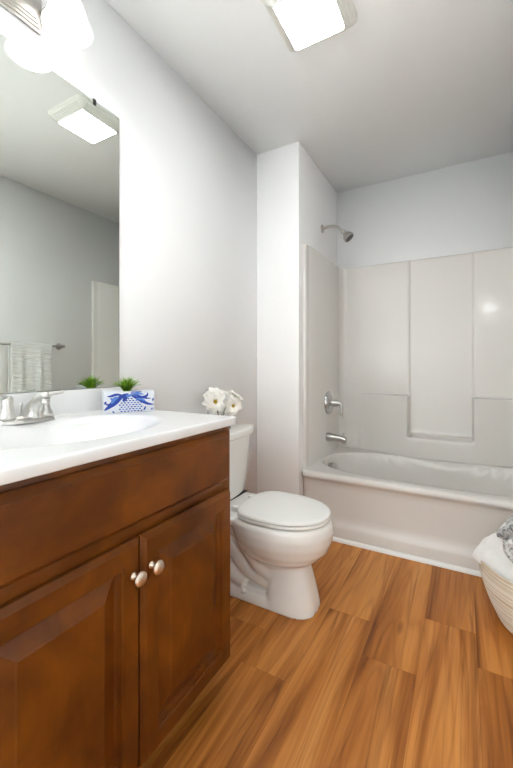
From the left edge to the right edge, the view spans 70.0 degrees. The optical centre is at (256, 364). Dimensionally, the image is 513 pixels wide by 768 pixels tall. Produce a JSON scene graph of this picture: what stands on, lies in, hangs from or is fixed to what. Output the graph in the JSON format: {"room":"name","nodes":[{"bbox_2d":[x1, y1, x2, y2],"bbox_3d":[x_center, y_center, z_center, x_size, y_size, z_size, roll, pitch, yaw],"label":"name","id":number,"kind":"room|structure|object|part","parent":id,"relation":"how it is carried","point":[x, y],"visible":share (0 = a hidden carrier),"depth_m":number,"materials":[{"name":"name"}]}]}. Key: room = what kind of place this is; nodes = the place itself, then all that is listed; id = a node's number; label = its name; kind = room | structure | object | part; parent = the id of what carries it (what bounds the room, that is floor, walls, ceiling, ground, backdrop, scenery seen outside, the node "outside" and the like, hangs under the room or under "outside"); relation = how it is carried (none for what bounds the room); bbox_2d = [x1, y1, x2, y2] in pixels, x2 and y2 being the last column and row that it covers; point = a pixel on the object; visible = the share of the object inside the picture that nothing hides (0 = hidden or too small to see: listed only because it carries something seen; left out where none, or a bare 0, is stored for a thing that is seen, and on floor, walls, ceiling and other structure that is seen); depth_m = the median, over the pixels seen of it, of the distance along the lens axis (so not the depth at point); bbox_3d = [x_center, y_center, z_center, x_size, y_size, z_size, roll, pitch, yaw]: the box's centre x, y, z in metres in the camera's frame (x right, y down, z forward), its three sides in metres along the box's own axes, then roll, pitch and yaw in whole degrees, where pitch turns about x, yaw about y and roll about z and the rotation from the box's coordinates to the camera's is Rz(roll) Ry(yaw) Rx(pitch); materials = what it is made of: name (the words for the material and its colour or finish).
{"room":"bathroom","nodes":[
{"label":"bathroom","id":0,"kind":"room"},
{"bbox_2d":[0,0,256,493],"bbox_3d":[-0.446,-0.180,1.766,0.120,2.440,3.437,0,0,29],"label":"wall","id":1,"kind":"structure","parent":0,"point":[188,181],"depth_m":1.73,"materials":[{"name":"white paint"}]},
{"bbox_2d":[0,0,92,48],"bbox_3d":[-0.663,-1.136,1.072,0.182,0.152,0.356,0,0,29],"label":"vanity light","id":2,"kind":"object","parent":1,"relation":"attached to","point":[65,21],"visible":1,"depth_m":1.16,"materials":[{"name":"white glass"}]},
{"bbox_3d":[-0.596,-1.113,1.155,0.146,0.106,0.146,0,0,29],"label":"lamp shade","id":3,"kind":"part","parent":2,"relation":"part of","materials":[{"name":"white glass"}]},
{"bbox_2d":[0,33,118,393],"bbox_3d":[-0.739,-0.450,1.114,0.008,1.072,0.784,0,0,29],"label":"mirror","id":4,"kind":"object","parent":1,"relation":"attached to","point":[59,147],"visible":0.96,"depth_m":1.22,"materials":[{"name":"silver mirror"}]},
{"bbox_2d":[0,387,121,415],"bbox_3d":[-0.736,0.128,1.108,0.018,0.082,0.807,0,0,29],"label":"backsplash","id":5,"kind":"structure","parent":1,"relation":"attached to","point":[80,400],"depth_m":1.26,"materials":[{"name":"stone"}]},
{"bbox_2d":[257,141,336,495],"bbox_3d":[0.328,-0.180,2.708,0.303,2.440,0.795,0,0,29],"label":"wall","id":6,"kind":"structure","parent":0,"point":[295,198],"depth_m":2.37,"materials":[{"name":"white paint"}]},
{"bbox_2d":[321,225,353,241],"bbox_3d":[0.576,-0.943,2.606,0.228,0.154,0.076,0,0,29],"label":"shower","id":7,"kind":"object","parent":6,"relation":"attached to","point":[347,235],"visible":1,"depth_m":2.57,"materials":[{"name":"silver metal"}]},
{"bbox_3d":[0.549,-0.970,2.620,0.161,0.076,0.019,0,0,29],"label":"arm","id":8,"kind":"part","parent":7,"relation":"part of","materials":[{"name":"silver metal"}]},
{"bbox_2d":[332,536,481,576],"bbox_3d":[0.909,1.030,1.914,1.484,0.019,0.020,0,0,29],"label":"trim","id":9,"kind":"structure","parent":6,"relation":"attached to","point":[335,539],"depth_m":1.96,"materials":[{"name":"white wood"}]},
{"bbox_2d":[105,0,512,192],"bbox_3d":[0.415,-1.450,1.349,2.030,0.100,3.317,0,0,29],"label":"ceiling","id":10,"kind":"structure","parent":0,"point":[413,87],"depth_m":1.78,"materials":[{"name":"white paint"}]},
{"bbox_2d":[261,0,356,51],"bbox_3d":[0.209,-1.373,1.426,0.300,0.053,0.310,0,0,29],"label":"ceiling light","id":11,"kind":"object","parent":10,"relation":"attached to","point":[301,24],"visible":1,"depth_m":1.43,"materials":[{"name":"white glass"}]},
{"bbox_2d":[139,541,512,767],"bbox_3d":[0.373,1.080,1.304,2.159,0.080,3.437,0,0,29],"label":"floor","id":12,"kind":"structure","parent":0,"point":[400,662],"depth_m":1.20,"materials":[{"name":"brown wood"}]},
{"bbox_2d":[0,426,229,767],"bbox_3d":[-0.486,0.617,0.975,0.578,0.846,0.784,0,0,29],"label":"vanity cabinet","id":13,"kind":"object","parent":12,"relation":"on","point":[115,570],"visible":0.98,"depth_m":0.78,"materials":[{"name":"brown wood"}]},
{"bbox_3d":[-0.363,0.666,0.688,0.021,0.539,0.368,0,0,29],"label":"door","id":14,"kind":"part","parent":13,"relation":"part of","materials":[{"name":"brown wood"}]},
{"bbox_3d":[-0.271,0.289,0.851,0.022,0.157,0.744,0,0,29],"label":"false drawer","id":15,"kind":"part","parent":13,"relation":"part of","materials":[{"name":"brown wood"}]},
{"bbox_3d":[-0.289,0.571,0.863,0.019,0.754,0.784,0,0,29],"label":"frame","id":16,"kind":"part","parent":13,"relation":"part of","materials":[{"name":"brown wood"}]},
{"bbox_2d":[0,387,236,485],"bbox_3d":[-0.503,0.192,0.977,0.554,0.209,0.807,0,0,29],"label":"countertop","id":17,"kind":"structure","parent":13,"relation":"on","point":[80,433],"depth_m":1.04,"materials":[{"name":"stone"}]},
{"bbox_2d":[0,390,63,425],"bbox_3d":[-0.668,0.121,1.073,0.168,0.091,0.152,0,0,-19],"label":"faucet","id":18,"kind":"object","parent":17,"relation":"on","point":[38,408],"visible":1,"depth_m":1.04,"materials":[{"name":"grey metal"}]},
{"bbox_3d":[-0.711,0.090,1.006,0.023,0.022,0.058,0,0,19],"label":"lever","id":19,"kind":"part","parent":18,"relation":"part of","materials":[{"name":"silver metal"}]},
{"bbox_3d":[-0.702,0.120,1.031,0.048,0.069,0.048,0,0,29],"label":"handle","id":20,"kind":"part","parent":18,"relation":"part of","materials":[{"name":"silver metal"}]},
{"bbox_3d":[-0.676,0.158,1.077,0.056,0.019,0.160,0,0,29],"label":"plate","id":21,"kind":"part","parent":18,"relation":"part of","materials":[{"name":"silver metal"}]},
{"bbox_3d":[-0.642,0.115,1.058,0.137,0.077,0.042,0,0,29],"label":"spout","id":22,"kind":"part","parent":18,"relation":"part of","materials":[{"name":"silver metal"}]},
{"bbox_3d":[-0.650,0.120,1.123,0.048,0.069,0.048,0,0,29],"label":"handle","id":23,"kind":"part","parent":18,"relation":"part of","materials":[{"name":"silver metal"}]},
{"bbox_3d":[-0.633,0.090,1.144,0.023,0.022,0.058,0,0,40],"label":"lever","id":24,"kind":"part","parent":18,"relation":"part of","materials":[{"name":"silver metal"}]},
{"bbox_2d":[101,389,153,413],"bbox_3d":[-0.467,0.130,1.328,0.170,0.074,0.092,0,0,-29],"label":"planter box","id":25,"kind":"object","parent":17,"relation":"on","point":[136,400],"visible":1,"depth_m":1.29,"materials":[{"name":"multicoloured ceramic"}]},
{"bbox_2d":[112,376,139,390],"bbox_3d":[-0.486,0.065,1.358,0.105,0.073,0.103,0,0,29],"label":"grass plant","id":26,"kind":"object","parent":25,"relation":"in","point":[126,385],"visible":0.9,"depth_m":1.35,"materials":[{"name":"green plant"}]},
{"bbox_3d":[-0.263,0.474,0.814,0.032,0.033,0.033,0,0,29],"label":"knob","id":27,"kind":"part","parent":13,"relation":"part of","materials":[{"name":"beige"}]},
{"bbox_3d":[-0.236,0.474,0.861,0.032,0.033,0.033,0,0,29],"label":"knob","id":28,"kind":"part","parent":13,"relation":"part of","materials":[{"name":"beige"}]},
{"bbox_3d":[-0.179,0.666,1.015,0.021,0.539,0.374,0,0,29],"label":"door","id":29,"kind":"part","parent":13,"relation":"part of","materials":[{"name":"brown wood"}]},
{"bbox_2d":[230,423,333,619],"bbox_3d":[0.004,0.678,1.686,0.710,0.724,0.464,0,0,29],"label":"toilet","id":30,"kind":"object","parent":12,"relation":"on","point":[276,537],"visible":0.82,"depth_m":1.54,"materials":[{"name":"white ceramic"}]},
{"bbox_2d":[208,410,230,428],"bbox_3d":[-0.184,0.272,1.803,0.084,0.088,0.084,0,0,29],"label":"glass vase","id":31,"kind":"object","parent":30,"relation":"on","point":[209,412],"visible":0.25,"depth_m":1.77,"materials":[{"name":"white"}]},
{"bbox_2d":[202,391,224,413],"bbox_3d":[-0.200,0.212,1.745,0.113,0.181,0.057,0,0,-31],"label":"flower","id":32,"kind":"object","parent":31,"relation":"in","point":[214,401],"visible":0.93,"depth_m":1.74,"materials":[{"name":"white plant"}]},
{"bbox_2d":[203,387,225,398],"bbox_3d":[-0.202,0.205,1.808,0.097,0.196,0.109,0,0,29],"label":"flower","id":33,"kind":"object","parent":31,"relation":"in","point":[211,389],"visible":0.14,"depth_m":1.81,"materials":[{"name":"white plant"}]},
{"bbox_2d":[223,390,242,411],"bbox_3d":[-0.123,0.214,1.844,0.095,0.177,0.136,0,0,29],"label":"flower","id":34,"kind":"object","parent":31,"relation":"in","point":[231,392],"visible":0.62,"depth_m":1.84,"materials":[{"name":"white plant"}]},
{"bbox_2d":[225,395,242,415],"bbox_3d":[-0.130,0.224,1.784,0.126,0.158,0.065,0,0,4],"label":"flower","id":35,"kind":"object","parent":31,"relation":"in","point":[233,404],"visible":0.98,"depth_m":1.77,"materials":[{"name":"white plant"}]},
{"bbox_3d":[-0.203,0.502,1.803,0.234,0.304,0.432,0,0,29],"label":"tank","id":36,"kind":"part","parent":30,"relation":"part of","materials":[{"name":"white ceramic"}]},
{"bbox_3d":[-0.195,0.334,1.798,0.253,0.036,0.464,0,0,29],"label":"tank lid","id":37,"kind":"part","parent":30,"relation":"part of","materials":[{"name":"white ceramic"}]},
{"bbox_3d":[0.014,0.849,1.680,0.686,0.383,0.367,0,0,29],"label":"bowl","id":38,"kind":"part","parent":30,"relation":"part of","materials":[{"name":"white ceramic"}]},
{"bbox_3d":[0.128,0.647,1.616,0.395,0.014,0.338,0,0,29],"label":"seat","id":39,"kind":"part","parent":30,"relation":"part of","materials":[{"name":"white plastic"}]},
{"bbox_3d":[0.128,0.629,1.616,0.397,0.016,0.340,0,0,29],"label":"lid","id":40,"kind":"part","parent":30,"relation":"part of","materials":[{"name":"white plastic"}]},
{"bbox_2d":[302,447,512,570],"bbox_3d":[1.107,0.848,2.266,1.483,0.385,0.796,0,0,29],"label":"bathtub","id":41,"kind":"object","parent":12,"relation":"on","point":[437,510],"visible":0.8,"depth_m":2.08,"materials":[{"name":"white ceramic"}]},
{"bbox_3d":[0.533,0.728,2.596,0.073,0.079,0.072,0,0,38],"label":"overflow plate","id":42,"kind":"part","parent":41,"relation":"part of","materials":[{"name":"silver metal"}]},
{"bbox_2d":[478,561,512,633],"bbox_3d":[1.168,0.916,1.431,0.522,0.246,0.522,0,0,-29],"label":"rope basket","id":43,"kind":"object","parent":12,"relation":"on","point":[499,590],"visible":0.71,"depth_m":1.40,"materials":[{"name":"fabric"}]},
{"bbox_2d":[472,522,512,582],"bbox_3d":[1.123,0.800,1.439,0.408,0.315,0.332,0,0,-5],"label":"bath towel","id":44,"kind":"object","parent":43,"relation":"in","point":[489,550],"visible":0.65,"depth_m":1.46,"materials":[{"name":"white fabric"}]},
{"bbox_2d":[496,515,512,562],"bbox_3d":[1.040,0.661,1.368,0.220,0.179,0.204,0,0,-40],"label":"throw","id":45,"kind":"object","parent":44,"relation":"on","point":[505,532],"visible":1,"depth_m":1.35,"materials":[{"name":"grey fabric"}]},
{"bbox_2d":[337,152,512,268],"bbox_3d":[1.253,-0.180,2.711,1.910,2.440,0.120,0,0,29],"label":"wall","id":46,"kind":"structure","parent":0,"point":[467,207],"depth_m":2.64,"materials":[{"name":"white paint"}]},
{"bbox_2d":[303,244,512,466],"bbox_3d":[1.123,-0.059,2.295,1.485,1.427,0.731,0,0,29],"label":"shower surround","id":47,"kind":"object","parent":46,"relation":"attached to","point":[417,355],"visible":0.99,"depth_m":2.60,"materials":[{"name":"white plastic"}]},
{"bbox_3d":[0.491,-0.059,2.650,0.034,1.427,0.729,0,0,29],"label":"panel","id":48,"kind":"part","parent":47,"relation":"part of","materials":[{"name":"white plastic"}]},
{"bbox_2d":[324,391,342,414],"bbox_3d":[0.573,0.275,2.645,0.115,0.168,0.168,0,0,29],"label":"shower valve","id":49,"kind":"object","parent":47,"relation":"attached to","point":[330,402],"visible":1,"depth_m":2.62,"materials":[{"name":"silver metal"}]},
{"bbox_3d":[0.595,0.309,2.623,0.025,0.098,0.060,0,0,-41],"label":"lever","id":50,"kind":"part","parent":49,"relation":"part of","materials":[{"name":"silver metal"}]},
{"bbox_2d":[326,432,346,443],"bbox_3d":[0.573,0.518,2.616,0.144,0.070,0.062,0,0,29],"label":"tub spout","id":51,"kind":"object","parent":47,"relation":"attached to","point":[329,436],"visible":1,"depth_m":2.60,"materials":[{"name":"silver metal"}]}
]}

